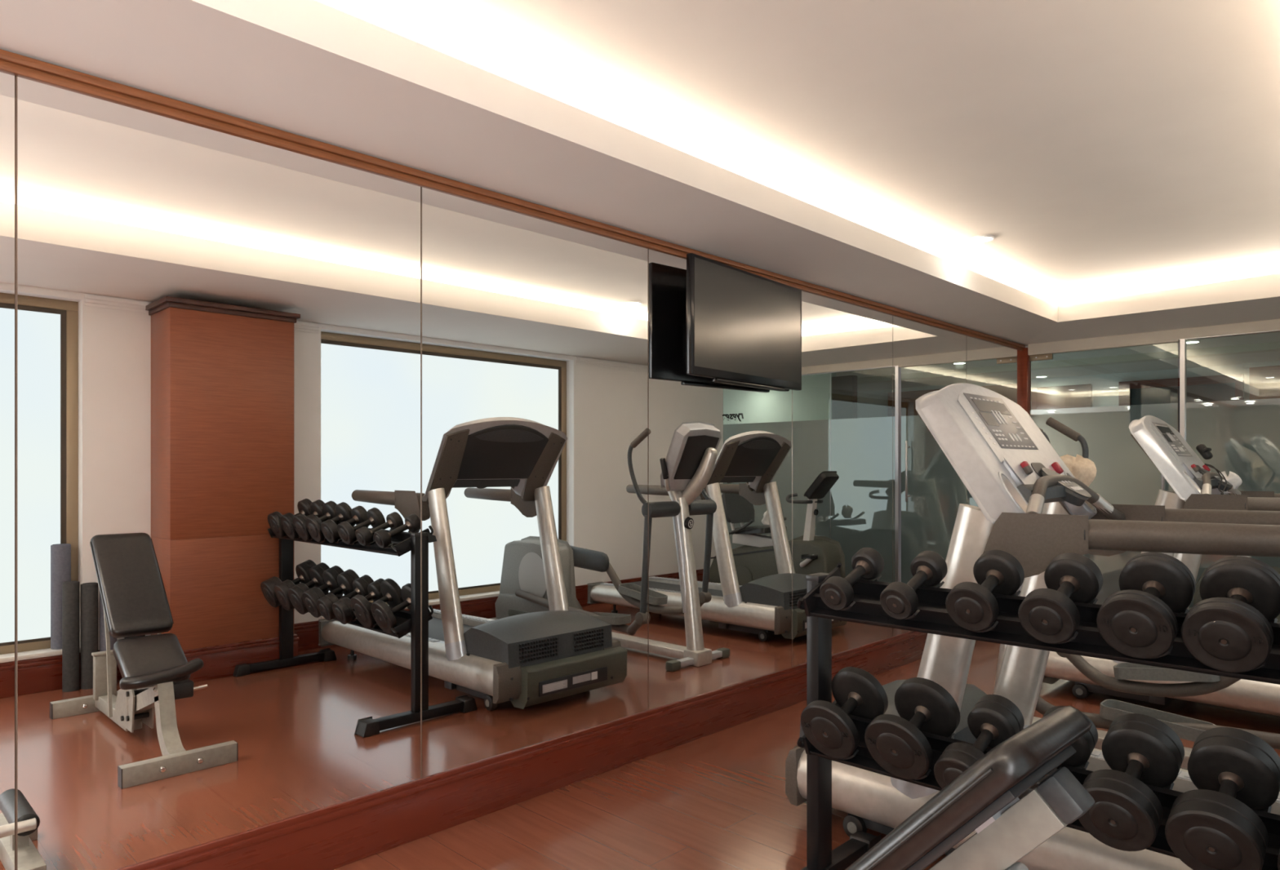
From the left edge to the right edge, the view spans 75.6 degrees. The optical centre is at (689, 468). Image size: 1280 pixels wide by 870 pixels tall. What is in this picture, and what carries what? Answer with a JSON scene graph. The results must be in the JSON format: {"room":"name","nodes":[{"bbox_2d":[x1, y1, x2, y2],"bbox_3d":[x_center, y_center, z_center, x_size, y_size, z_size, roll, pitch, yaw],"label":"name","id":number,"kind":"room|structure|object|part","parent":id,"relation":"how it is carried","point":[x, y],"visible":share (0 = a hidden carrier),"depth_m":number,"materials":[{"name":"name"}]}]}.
{"room":"gym","nodes":[
{"label":"gym","id":0,"kind":"room"},
{"bbox_2d":[0,0,1279,346],"bbox_3d":[0.999,-1.238,2.469,3.730,0.315,9.680,0,0,43],"label":"ceiling","id":1,"kind":"structure","parent":0,"point":[1120,159],"depth_m":3.04,"materials":[{"name":"paint"}]},
{"bbox_2d":[969,235,994,243],"bbox_3d":[1.773,-1.390,4.982,0.140,0.010,0.140,0,0,43],"label":"recessed light","id":2,"kind":"object","parent":1,"relation":"in","point":[980,238],"visible":1,"depth_m":4.97,"materials":[{"name":"white paint"}]},
{"bbox_2d":[1027,319,1279,353],"bbox_3d":[4.243,-1.046,6.048,3.435,0.078,0.080,0,0,43],"label":"beam","id":3,"kind":"structure","parent":1,"relation":"attached to","point":[1267,325],"depth_m":6.49,"materials":[{"name":"beige paint"}]},
{"bbox_2d":[1178,329,1279,610],"bbox_3d":[4.663,0.165,5.652,2.280,2.360,0.060,0,0,43],"label":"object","id":4,"kind":"structure","parent":3,"relation":"in","point":[1242,437],"depth_m":6.16,"materials":[{"name":"glass"}]},
{"bbox_2d":[333,640,1279,869],"bbox_3d":[4.149,1.395,4.199,6.500,0.100,16.600,0,0,43],"label":"floor","id":5,"kind":"structure","parent":0,"point":[717,801],"depth_m":3.18,"materials":[{"name":"laminate"}]},
{"bbox_2d":[844,705,1094,869],"bbox_3d":[0.260,0.843,1.313,1.470,1.004,0.452,0,0,43],"label":"bench","id":6,"kind":"object","parent":5,"relation":"on","point":[984,799],"visible":1,"depth_m":1.09,"materials":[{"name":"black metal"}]},
{"bbox_3d":[0.432,0.485,1.153,0.029,0.030,0.090,0,0,43],"label":"adjuster knob","id":7,"kind":"part","parent":6,"relation":"part of","materials":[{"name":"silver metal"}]},
{"bbox_3d":[0.441,0.562,1.125,0.028,0.028,0.068,0,0,43],"label":"adjuster knob","id":8,"kind":"part","parent":6,"relation":"part of","materials":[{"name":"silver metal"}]},
{"bbox_2d":[785,382,1279,869],"bbox_3d":[1.453,0.515,2.668,2.289,1.659,0.937,0,0,43],"label":"treadmill","id":9,"kind":"object","parent":5,"relation":"on","point":[1005,462],"visible":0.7,"depth_m":2.69,"materials":[{"name":"silver metal"}]},
{"bbox_3d":[1.236,1.146,2.386,2.130,0.202,0.170,0,0,43],"label":"rail","id":10,"kind":"part","parent":9,"relation":"part of","materials":[{"name":"silver metal"}]},
{"bbox_3d":[1.131,-0.169,2.979,0.138,0.197,0.339,0,0,43],"label":"display panel","id":11,"kind":"part","parent":9,"relation":"part of","materials":[{"name":"grey"}]},
{"bbox_3d":[1.126,-0.162,2.971,0.202,0.286,0.498,0,0,43],"label":"plate","id":12,"kind":"part","parent":9,"relation":"part of","materials":[{"name":"silver metal"}]},
{"bbox_3d":[1.139,-0.002,2.781,0.039,0.045,0.024,0,0,43],"label":"speed knob","id":13,"kind":"part","parent":9,"relation":"part of","materials":[{"name":"grey plastic"}]},
{"bbox_2d":[1017,484,1069,503],"bbox_3d":[1.261,0.085,2.846,0.100,0.066,0.522,0,0,43],"label":"tray","id":14,"kind":"object","parent":9,"relation":"on","point":[1048,493],"depth_m":2.70,"materials":[{"name":"plastic"}]},
{"bbox_3d":[1.718,1.146,2.907,2.130,0.202,0.170,0,0,43],"label":"rail","id":15,"kind":"part","parent":9,"relation":"part of","materials":[{"name":"silver metal"}]},
{"bbox_3d":[1.367,0.187,2.169,0.651,0.092,0.080,0,0,43],"label":"handrail","id":16,"kind":"part","parent":9,"relation":"part of","materials":[{"name":"grey plastic"}]},
{"bbox_3d":[1.944,0.187,2.793,0.651,0.092,0.080,0,0,43],"label":"handrail","id":17,"kind":"part","parent":9,"relation":"part of","materials":[{"name":"grey plastic"}]},
{"bbox_2d":[796,562,1279,869],"bbox_3d":[1.068,0.829,2.057,1.852,1.044,0.676,0,0,43],"label":"dumbbell rack","id":18,"kind":"object","parent":5,"relation":"on","point":[931,616],"visible":0.48,"depth_m":2.40,"materials":[{"name":"black metal"}]},
{"bbox_2d":[800,666,888,759],"bbox_3d":[0.478,0.749,2.535,0.186,0.252,0.271,0,0,43],"label":"dumbbell","id":19,"kind":"object","parent":18,"relation":"on","point":[829,728],"visible":0.98,"depth_m":2.51,"materials":[{"name":"black rubber"}]},
{"bbox_3d":[0.478,0.749,2.535,0.033,0.033,0.138,0,23,43],"label":"handle","id":20,"kind":"part","parent":19,"relation":"part of","materials":[{"name":"black metal"}]},
{"bbox_2d":[819,547,884,610],"bbox_3d":[0.500,0.335,2.524,0.096,0.175,0.253,0,0,43],"label":"dumbbell","id":21,"kind":"object","parent":18,"relation":"on","point":[837,593],"visible":1,"depth_m":2.49,"materials":[{"name":"black rubber"}]},
{"bbox_3d":[0.500,0.335,2.524,0.033,0.033,0.138,0,23,43],"label":"handle","id":22,"kind":"part","parent":21,"relation":"part of","materials":[{"name":"metal"}]},
{"bbox_2d":[864,677,959,779],"bbox_3d":[0.646,0.747,2.379,0.194,0.261,0.278,0,0,43],"label":"dumbbell","id":23,"kind":"object","parent":18,"relation":"on","point":[897,744],"visible":1,"depth_m":2.35,"materials":[{"name":"black rubber"}]},
{"bbox_3d":[0.646,0.747,2.379,0.033,0.033,0.138,0,23,43],"label":"handle","id":24,"kind":"part","parent":23,"relation":"part of","materials":[{"name":"black metal"}]},
{"bbox_2d":[880,551,947,619],"bbox_3d":[0.651,0.335,2.384,0.100,0.180,0.258,0,0,43],"label":"dumbbell","id":25,"kind":"object","parent":18,"relation":"on","point":[899,600],"visible":1,"depth_m":2.35,"materials":[{"name":"black rubber"}]},
{"bbox_3d":[0.651,0.335,2.384,0.033,0.033,0.138,0,22,43],"label":"handle","id":26,"kind":"part","parent":25,"relation":"part of","materials":[{"name":"silver metal"}]},
{"bbox_2d":[933,694,1024,789],"bbox_3d":[0.794,0.758,2.248,0.136,0.237,0.327,0,0,43],"label":"dumbbell","id":27,"kind":"object","parent":18,"relation":"on","point":[993,719],"visible":0.68,"depth_m":2.26,"materials":[{"name":"black rubber"}]},
{"bbox_3d":[0.794,0.758,2.248,0.033,0.033,0.138,0,23,43],"label":"handle","id":28,"kind":"part","parent":27,"relation":"part of","materials":[{"name":"black metal"}]},
{"bbox_2d":[945,550,1024,631],"bbox_3d":[0.805,0.329,2.238,0.132,0.205,0.259,0,0,43],"label":"dumbbell","id":29,"kind":"object","parent":18,"relation":"on","point":[973,606],"visible":0.98,"depth_m":2.19,"materials":[{"name":"black rubber"}]},
{"bbox_3d":[0.805,0.329,2.238,0.033,0.033,0.138,0,23,43],"label":"handle","id":30,"kind":"part","parent":29,"relation":"part of","materials":[{"name":"black metal"}]},
{"bbox_2d":[801,700,1279,869],"bbox_3d":[1.055,0.822,2.042,1.728,0.138,0.217,0,0,43],"label":"shelf","id":31,"kind":"object","parent":18,"relation":"attached to","point":[861,758],"depth_m":2.16,"materials":[{"name":"black metal"}]},
{"bbox_2d":[802,567,1279,684],"bbox_3d":[1.055,0.392,2.042,1.728,0.138,0.217,0,0,43],"label":"shelf","id":32,"kind":"object","parent":18,"relation":"attached to","point":[931,616],"depth_m":2.19,"materials":[{"name":"black metal"}]},
{"bbox_2d":[1017,706,1097,799],"bbox_3d":[0.933,0.757,2.118,0.140,0.243,0.336,0,0,43],"label":"dumbbell","id":33,"kind":"object","parent":18,"relation":"on","point":[1084,746],"visible":0.18,"depth_m":2.14,"materials":[{"name":"black rubber"}]},
{"bbox_2d":[1017,552,1102,644],"bbox_3d":[0.950,0.328,2.103,0.136,0.214,0.271,0,0,43],"label":"dumbbell","id":34,"kind":"object","parent":18,"relation":"on","point":[1050,615],"visible":1,"depth_m":2.05,"materials":[{"name":"black rubber"}]},
{"bbox_3d":[0.950,0.328,2.103,0.033,0.033,0.138,0,23,43],"label":"handle","id":35,"kind":"part","parent":34,"relation":"part of","materials":[{"name":"black metal"}]},
{"bbox_2d":[1078,713,1184,851],"bbox_3d":[1.067,0.751,1.991,0.172,0.270,0.340,0,0,43],"label":"dumbbell","id":36,"kind":"object","parent":18,"relation":"on","point":[1126,815],"visible":0.97,"depth_m":1.93,"materials":[{"name":"black rubber"}]},
{"bbox_3d":[1.067,0.751,1.991,0.033,0.033,0.138,0,22,43],"label":"handle","id":37,"kind":"part","parent":36,"relation":"part of","materials":[{"name":"metal"}]},
{"bbox_2d":[1096,552,1195,658],"bbox_3d":[1.093,0.323,1.968,0.162,0.236,0.277,0,0,43],"label":"dumbbell","id":38,"kind":"object","parent":18,"relation":"on","point":[1138,620],"visible":1,"depth_m":1.92,"materials":[{"name":"black rubber"}]},
{"bbox_3d":[1.093,0.323,1.968,0.033,0.033,0.138,0,23,43],"label":"handle","id":39,"kind":"part","parent":38,"relation":"part of","materials":[{"name":"black metal"}]},
{"bbox_2d":[1164,727,1279,869],"bbox_3d":[1.210,0.750,1.858,0.180,0.280,0.350,0,0,43],"label":"dumbbell","id":40,"kind":"object","parent":18,"relation":"on","point":[1234,772],"visible":1,"depth_m":1.80,"materials":[{"name":"black rubber"}]},
{"bbox_3d":[1.210,0.750,1.858,0.033,0.033,0.138,0,23,43],"label":"handle","id":41,"kind":"part","parent":40,"relation":"part of","materials":[{"name":"metal"}]},
{"bbox_2d":[1181,555,1279,673],"bbox_3d":[1.223,0.323,1.847,0.164,0.241,0.285,0,0,43],"label":"dumbbell","id":42,"kind":"object","parent":18,"relation":"on","point":[1230,630],"visible":1,"depth_m":1.79,"materials":[{"name":"black rubber"}]},
{"bbox_3d":[1.223,0.323,1.847,0.033,0.033,0.138,0,22,43],"label":"handle","id":43,"kind":"part","parent":42,"relation":"part of","materials":[{"name":"black metal"}]},
{"bbox_2d":[1277,849,1279,869],"bbox_3d":[1.360,0.750,1.718,0.182,0.285,0.358,0,0,43],"label":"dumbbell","id":44,"kind":"object","parent":18,"relation":"on","point":[1278,858],"visible":1,"depth_m":1.67,"materials":[{"name":"black rubber"}]},
{"bbox_2d":[993,417,1279,768],"bbox_3d":[2.411,0.510,3.491,2.390,1.670,0.700,0,0,43],"label":"elliptical trainer","id":45,"kind":"object","parent":5,"relation":"on","point":[1186,728],"visible":0.34,"depth_m":3.79,"materials":[{"name":"silver metal"}]},
{"bbox_3d":[1.577,0.040,3.835,0.210,0.456,0.031,0,0,43],"label":"moving arm","id":46,"kind":"part","parent":45,"relation":"part of","materials":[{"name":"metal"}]},
{"bbox_2d":[1060,454,1096,486],"bbox_3d":[2.015,0.028,4.273,0.195,0.205,0.142,0,0,43],"label":"hand towel","id":47,"kind":"object","parent":45,"relation":"hanging from","point":[1083,469],"visible":0.41,"depth_m":4.21,"materials":[{"name":"beige fabric"}]},
{"bbox_3d":[1.983,0.040,4.318,0.210,0.456,0.031,0,0,43],"label":"moving arm","id":48,"kind":"part","parent":45,"relation":"part of","materials":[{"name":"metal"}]},
{"bbox_3d":[2.168,1.290,3.717,1.550,0.060,0.130,0,0,43],"label":"rail","id":49,"kind":"part","parent":45,"relation":"part of","materials":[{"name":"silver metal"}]},
{"bbox_3d":[2.316,0.871,3.836,0.178,0.433,1.206,0,0,-40],"label":"pedal arm","id":50,"kind":"part","parent":45,"relation":"part of","materials":[{"name":"grey plastic"}]},
{"bbox_3d":[2.230,1.091,3.412,1.650,0.193,0.187,0,0,38],"label":"pedal arm","id":51,"kind":"part","parent":45,"relation":"part of","materials":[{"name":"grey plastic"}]},
{"bbox_2d":[1042,415,1279,716],"bbox_3d":[3.138,0.515,4.488,2.289,1.659,0.937,0,0,43],"label":"treadmill","id":52,"kind":"object","parent":5,"relation":"on","point":[1195,486],"visible":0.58,"depth_m":4.49,"materials":[{"name":"silver metal"}]},
{"bbox_3d":[2.921,1.146,4.205,2.130,0.202,0.170,0,0,43],"label":"rail","id":53,"kind":"part","parent":52,"relation":"part of","materials":[{"name":"silver metal"}]},
{"bbox_3d":[2.816,-0.169,4.798,0.138,0.197,0.339,0,0,43],"label":"display panel","id":54,"kind":"part","parent":52,"relation":"part of","materials":[{"name":"grey"}]},
{"bbox_3d":[2.812,-0.162,4.790,0.202,0.286,0.498,0,0,43],"label":"plate","id":55,"kind":"part","parent":52,"relation":"part of","materials":[{"name":"silver metal"}]},
{"bbox_3d":[2.825,-0.002,4.600,0.039,0.045,0.024,0,0,43],"label":"speed knob","id":56,"kind":"part","parent":52,"relation":"part of","materials":[{"name":"red plastic"}]},
{"bbox_2d":[1195,444,1213,459],"bbox_3d":[3.050,-0.099,4.876,0.080,0.094,0.110,0,0,43],"label":"headset","id":57,"kind":"object","parent":52,"relation":"attached to","point":[1203,451],"visible":1,"depth_m":4.85,"materials":[{"name":"black plastic"}]},
{"bbox_2d":[1192,478,1217,489],"bbox_3d":[2.946,0.085,4.666,0.100,0.066,0.522,0,0,43],"label":"tray","id":58,"kind":"object","parent":52,"relation":"on","point":[1198,483],"depth_m":4.48,"materials":[{"name":"plastic"}]},
{"bbox_2d":[1204,463,1226,494],"bbox_3d":[2.885,0.059,4.464,0.100,0.177,0.204,0,0,14],"label":"cord","id":59,"kind":"object","parent":52,"relation":"hanging from","point":[1206,464],"visible":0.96,"depth_m":4.52,"materials":[{"name":"black rubber"}]},
{"bbox_2d":[1217,471,1242,493],"bbox_3d":[3.179,0.080,4.836,0.098,0.130,0.116,0,0,-20],"label":"hand towel","id":60,"kind":"object","parent":52,"relation":"on","point":[1233,478],"visible":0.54,"depth_m":4.81,"materials":[{"name":"white fabric"}]},
{"bbox_3d":[3.052,0.187,3.988,0.651,0.092,0.080,0,0,43],"label":"handrail","id":61,"kind":"part","parent":52,"relation":"part of","materials":[{"name":"grey plastic"}]},
{"bbox_3d":[3.630,0.187,4.612,0.651,0.092,0.080,0,0,43],"label":"handrail","id":62,"kind":"part","parent":52,"relation":"part of","materials":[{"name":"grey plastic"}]},
{"bbox_2d":[1193,555,1279,622],"bbox_3d":[4.033,0.684,5.193,1.530,1.322,0.575,0,0,43],"label":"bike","id":63,"kind":"object","parent":5,"relation":"on","point":[1197,597],"visible":0.02,"depth_m":5.57,"materials":[{"name":"plastic"}]},
{"bbox_2d":[1031,364,1248,407],"bbox_3d":[6.352,0.095,8.565,8.000,2.500,0.100,0,0,43],"label":"wall","id":64,"kind":"structure","parent":0,"point":[1105,386],"depth_m":9.71,"materials":[{"name":"paint"}]},
{"bbox_2d":[1031,383,1092,409],"bbox_3d":[4.352,0.165,10.312,1.290,2.360,0.054,0,0,43],"label":"cladding","id":65,"kind":"object","parent":64,"relation":"attached to","point":[1077,396],"visible":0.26,"depth_m":10.09,"materials":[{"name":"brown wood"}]},
{"bbox_2d":[1118,373,1244,432],"bbox_3d":[5.495,0.165,9.243,1.220,2.360,0.069,0,0,43],"label":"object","id":66,"kind":"structure","parent":64,"relation":"in","point":[1224,387],"depth_m":9.24,"materials":[{"name":"glass"}]},
{"bbox_3d":[5.495,0.165,9.243,1.220,2.360,0.069,0,0,43],"label":"door frame","id":67,"kind":"part","parent":66,"relation":"part of","materials":[{"name":"metal"}]},
{"bbox_2d":[1242,360,1279,368],"bbox_3d":[6.673,-1.099,8.124,2.030,0.049,0.109,0,0,43],"label":"crown molding","id":68,"kind":"structure","parent":64,"relation":"attached to","point":[1248,365],"depth_m":8.66,"materials":[{"name":"white paint"}]},
{"bbox_2d":[1248,365,1279,399],"bbox_3d":[6.684,0.135,8.128,1.920,2.420,0.089,0,0,43],"label":"cladding","id":69,"kind":"object","parent":64,"relation":"attached to","point":[1264,381],"visible":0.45,"depth_m":8.65,"materials":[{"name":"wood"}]},
{"bbox_2d":[1031,331,1279,379],"bbox_3d":[6.410,-1.165,8.627,8.000,0.080,6.630,0,0,43],"label":"ceiling","id":70,"kind":"structure","parent":0,"point":[1234,359],"depth_m":8.36,"materials":[{"name":"paint"}]},
{"bbox_2d":[1035,375,1047,377],"bbox_3d":[4.281,-1.119,10.007,0.140,0.010,0.140,0,0,43],"label":"recessed light","id":71,"kind":"object","parent":70,"relation":"in","point":[1037,376],"visible":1,"depth_m":9.99,"materials":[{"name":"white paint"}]},
{"bbox_2d":[1031,342,1279,370],"bbox_3d":[5.908,-1.093,6.761,6.200,0.065,0.150,0,0,43],"label":"beam","id":72,"kind":"structure","parent":70,"relation":"attached to","point":[1272,346],"depth_m":7.96,"materials":[{"name":"beige paint"}]},
{"bbox_2d":[1186,340,1200,343],"bbox_3d":[4.435,-1.119,7.274,0.140,0.010,0.140,0,0,43],"label":"recessed light","id":73,"kind":"object","parent":70,"relation":"in","point":[1188,341],"visible":0.7,"depth_m":7.23,"materials":[{"name":"white paint"}]},
{"bbox_3d":[-0.351,0.125,3.876,0.238,2.440,9.810,0,0,43],"label":"wall","id":74,"kind":"structure","parent":0,"visible":0},
{"bbox_2d":[14,75,17,869],"bbox_3d":[-1.770,0.011,2.164,0.006,2.085,0.005,0,0,43],"label":"mirror backing trim","id":75,"kind":"object","parent":74,"relation":"attached to","point":[15,472],"depth_m":2.16,"materials":[{"name":"brown mirror"}]},
{"bbox_2d":[0,70,14,869],"bbox_3d":[-2.160,0.050,1.734,0.006,2.164,1.153,0,0,43],"label":"mirror panel","id":76,"kind":"object","parent":75,"relation":"attached to","point":[6,79],"visible":1,"depth_m":2.14,"materials":[{"name":"silver metal"}]},
{"bbox_2d":[17,75,420,869],"bbox_3d":[-1.373,0.050,2.583,0.006,2.164,1.150,0,0,43],"label":"mirror panel","id":77,"kind":"object","parent":75,"relation":"attached to","point":[219,331],"visible":1,"depth_m":2.47,"materials":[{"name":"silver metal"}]},
{"bbox_2d":[420,186,421,777],"bbox_3d":[-0.984,0.049,3.013,0.006,2.161,0.005,0,0,43],"label":"mirror backing trim","id":78,"kind":"object","parent":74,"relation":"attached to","point":[420,186],"depth_m":3.01,"materials":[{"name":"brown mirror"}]},
{"bbox_2d":[421,186,648,778],"bbox_3d":[-0.587,0.050,3.432,0.006,2.164,1.151,0,0,43],"label":"mirror panel","id":79,"kind":"object","parent":78,"relation":"attached to","point":[535,331],"visible":1,"depth_m":3.34,"materials":[{"name":"silver metal"}]},
{"bbox_2d":[648,248,791,710],"bbox_3d":[0.196,0.050,4.277,0.006,2.164,1.141,0,0,43],"label":"mirror panel","id":80,"kind":"object","parent":78,"relation":"attached to","point":[720,455],"visible":0.79,"depth_m":4.17,"materials":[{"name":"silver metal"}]},
{"bbox_2d":[686,253,801,391],"bbox_3d":[0.287,-0.720,4.290,0.100,0.587,1.024,0,0,38],"label":"television","id":81,"kind":"object","parent":80,"relation":"attached to","point":[744,328],"visible":1,"depth_m":4.18,"materials":[{"name":"black"}]},
{"bbox_2d":[791,290,892,666],"bbox_3d":[0.976,0.050,5.120,0.006,2.164,1.144,0,0,43],"label":"mirror panel","id":82,"kind":"object","parent":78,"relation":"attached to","point":[842,412],"visible":0.86,"depth_m":5.07,"materials":[{"name":"silver metal"}]},
{"bbox_2d":[892,315,966,636],"bbox_3d":[1.756,0.050,5.962,0.006,2.164,1.140,0,0,43],"label":"mirror panel","id":83,"kind":"object","parent":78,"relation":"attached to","point":[928,492],"visible":0.71,"depth_m":5.82,"materials":[{"name":"silver metal"}]},
{"bbox_2d":[966,335,1022,506],"bbox_3d":[2.527,0.050,6.794,0.006,2.164,1.116,0,0,43],"label":"mirror panel","id":84,"kind":"object","parent":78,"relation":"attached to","point":[995,367],"visible":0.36,"depth_m":6.77,"materials":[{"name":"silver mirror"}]},
{"bbox_2d":[0,48,1025,351],"bbox_3d":[-0.326,-1.056,3.703,0.032,0.049,9.590,0,0,43],"label":"trim","id":85,"kind":"structure","parent":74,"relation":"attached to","point":[12,63],"depth_m":2.84,"materials":[{"name":"brown wood"}]},
{"bbox_2d":[119,631,927,869],"bbox_3d":[-0.330,1.238,3.707,0.030,0.213,9.598,0,0,43],"label":"baseboard","id":86,"kind":"structure","parent":74,"relation":"attached to","point":[334,837],"depth_m":3.23,"materials":[{"name":"brown wood"}]},
{"bbox_2d":[1022,339,1179,415],"bbox_3d":[3.376,0.145,6.837,1.220,2.400,0.090,0,0,43],"label":"door frame","id":87,"kind":"structure","parent":74,"relation":"attached to","point":[1026,363],"depth_m":7.18,"materials":[{"name":"silver metal"}]},
{"bbox_2d":[1029,353,1177,604],"bbox_3d":[3.381,0.175,6.799,1.140,2.330,0.094,0,0,43],"label":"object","id":88,"kind":"structure","parent":74,"relation":"in","point":[1125,475],"depth_m":6.75,"materials":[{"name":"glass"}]},
{"bbox_3d":[3.725,0.025,6.464,0.023,0.590,0.072,0,0,43],"label":"pull handle","id":89,"kind":"part","parent":88,"relation":"part of","materials":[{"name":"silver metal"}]}
]}

